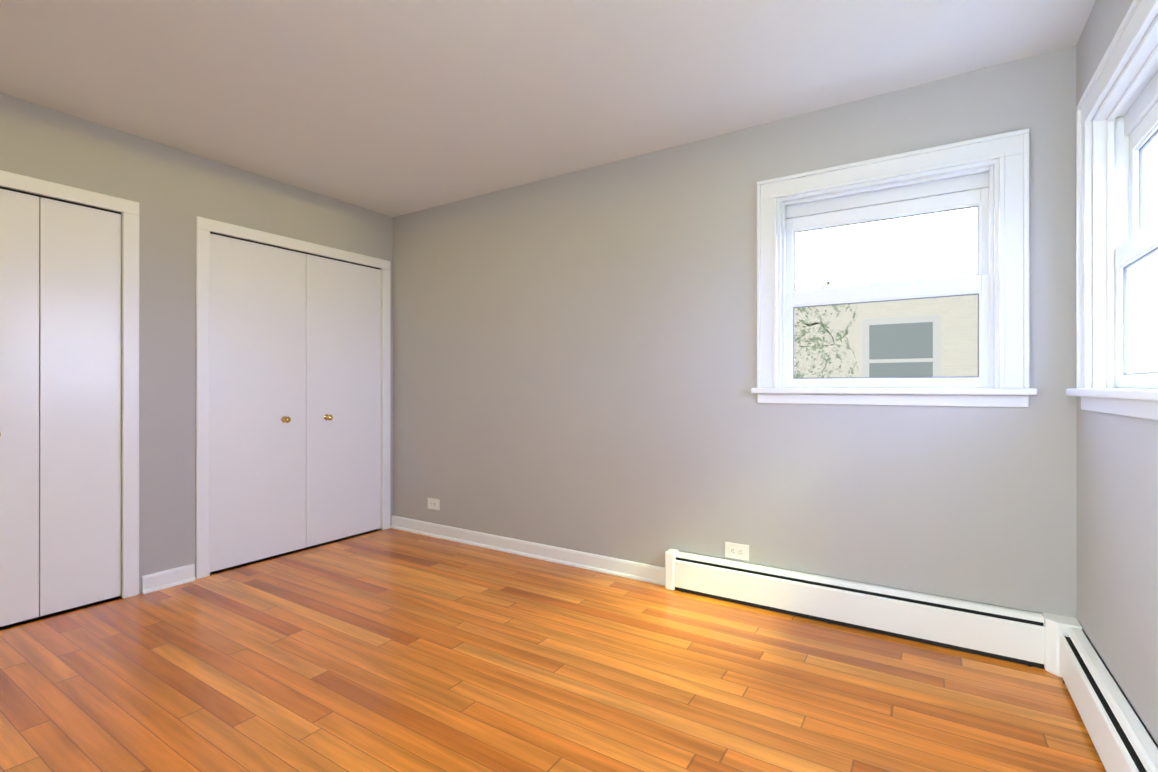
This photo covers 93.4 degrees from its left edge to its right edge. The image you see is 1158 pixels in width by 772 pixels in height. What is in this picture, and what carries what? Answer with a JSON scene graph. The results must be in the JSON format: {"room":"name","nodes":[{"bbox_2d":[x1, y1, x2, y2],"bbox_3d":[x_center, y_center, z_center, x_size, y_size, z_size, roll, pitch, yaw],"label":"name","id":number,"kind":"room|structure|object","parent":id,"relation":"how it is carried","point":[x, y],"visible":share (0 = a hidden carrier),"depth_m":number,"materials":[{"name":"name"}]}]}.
{"room":"empty bedroom","nodes":[
{"label":"empty bedroom","id":0,"kind":"room"},
{"bbox_2d":[0,93,392,629],"bbox_3d":[-2.644,-0.111,2.560,0.120,2.440,4.200,0,0,32],"label":"wall","id":1,"kind":"structure","parent":0,"point":[174,192],"depth_m":3.03,"materials":[{"name":"paint"}]},
{"bbox_2d":[0,186,120,626],"bbox_3d":[-2.726,0.093,2.326,0.087,2.007,1.256,0,0,32],"label":"closet doors","id":2,"kind":"structure","parent":1,"relation":"in","point":[60,404],"depth_m":2.65,"materials":[{"name":"white paint"}]},
{"bbox_2d":[141,564,195,593],"bbox_3d":[-2.265,1.064,3.020,0.026,0.092,0.247,0,0,32],"label":"baseboard","id":3,"kind":"structure","parent":1,"relation":"attached to","point":[156,581],"depth_m":3.01,"materials":[{"name":"white paint"}]},
{"bbox_2d":[0,170,389,598],"bbox_3d":[-2.335,0.067,3.032,0.136,2.086,3.004,0,0,32],"label":"trim","id":4,"kind":"structure","parent":1,"relation":"attached to","point":[129,211],"depth_m":3.13,"materials":[{"name":"white paint"}]},
{"bbox_2d":[210,232,380,571],"bbox_3d":[-1.848,0.095,3.707,0.087,2.007,1.206,0,0,32],"label":"closet doors","id":5,"kind":"structure","parent":1,"relation":"in","point":[295,399],"depth_m":3.61,"materials":[{"name":"white paint"}]},
{"bbox_2d":[0,0,1095,216],"bbox_3d":[-1.152,-1.381,1.731,5.190,0.100,4.400,0,0,32],"label":"ceiling","id":6,"kind":"structure","parent":0,"point":[392,108],"depth_m":2.30,"materials":[{"name":"white paint"}]},
{"bbox_2d":[0,528,1105,771],"bbox_3d":[-1.152,1.159,1.729,5.190,0.100,4.400,0,0,32],"label":"floor","id":7,"kind":"structure","parent":0,"point":[388,650],"depth_m":2.04,"materials":[{"name":"brown wood"}]},
{"bbox_2d":[665,549,1157,771],"bbox_3d":[0.636,1.006,1.661,1.699,0.206,2.194,0,0,32],"label":"heater","id":8,"kind":"object","parent":7,"relation":"on","point":[1121,737],"visible":1,"depth_m":2.29,"materials":[{"name":"white metal"}]},
{"bbox_2d":[393,45,1076,617],"bbox_3d":[-0.025,-0.110,3.501,5.190,2.440,0.200,0,0,32],"label":"wall","id":9,"kind":"structure","parent":0,"point":[575,361],"depth_m":2.93,"materials":[{"name":"paint"}]},
{"bbox_2d":[428,498,439,509],"bbox_3d":[-1.079,0.875,4.047,0.125,0.080,0.008,0,0,32],"label":"electrical outlet","id":10,"kind":"object","parent":9,"relation":"attached to","point":[434,504],"visible":1,"depth_m":4.04,"materials":[{"name":"white plastic"}]},
{"bbox_2d":[390,515,664,585],"bbox_3d":[-0.487,1.064,3.661,2.337,0.092,0.026,0,0,32],"label":"baseboard","id":11,"kind":"structure","parent":9,"relation":"attached to","point":[599,563],"depth_m":3.51,"materials":[{"name":"white paint"}]},
{"bbox_2d":[725,542,748,560],"bbox_3d":[0.821,0.860,2.838,0.125,0.080,0.008,0,0,32],"label":"electrical outlet","id":12,"kind":"object","parent":9,"relation":"attached to","point":[737,551],"visible":1,"depth_m":2.84,"materials":[{"name":"white plastic"}]},
{"bbox_2d":[751,128,1037,407],"bbox_3d":[1.417,-0.474,2.577,1.119,1.123,0.292,0,0,32],"label":"window","id":13,"kind":"structure","parent":9,"relation":"in","point":[987,177],"depth_m":2.46,"materials":[{"name":"white paint"}]},
{"bbox_2d":[1076,0,1157,744],"bbox_3d":[0.900,-0.113,0.306,0.200,2.440,4.200,0,0,32],"label":"wall","id":14,"kind":"structure","parent":0,"point":[1117,537],"depth_m":1.68,"materials":[{"name":"paint"}]},
{"bbox_2d":[1066,0,1157,420],"bbox_3d":[1.594,-0.475,1.408,0.292,1.123,1.349,0,0,32],"label":"window","id":15,"kind":"structure","parent":14,"relation":"in","point":[1117,240],"depth_m":1.84,"materials":[{"name":"white paint"}]},
{"label":"outside","id":16,"kind":"structure","parent":0,"visible":0},
{"bbox_3d":[3.289,4.209,2.456,90.000,0.200,90.000,0,0,32],"label":"ground","id":17,"kind":"structure","parent":16,"visible":0},
{"bbox_2d":[794,271,857,377],"bbox_3d":[2.102,1.423,6.415,2.157,5.379,1.741,0,0,32],"label":"tree","id":18,"kind":"object","parent":17,"relation":"on","point":[819,331],"depth_m":5.87,"materials":[{"name":"green plant"}]},
{"bbox_2d":[794,295,977,377],"bbox_3d":[4.527,1.374,8.130,22.200,5.480,1.100,0,0,32],"label":"building","id":19,"kind":"structure","parent":17,"relation":"on","point":[919,325],"depth_m":7.60,"materials":[{"name":"painted wood siding"},{"name":"glass"}]}
]}

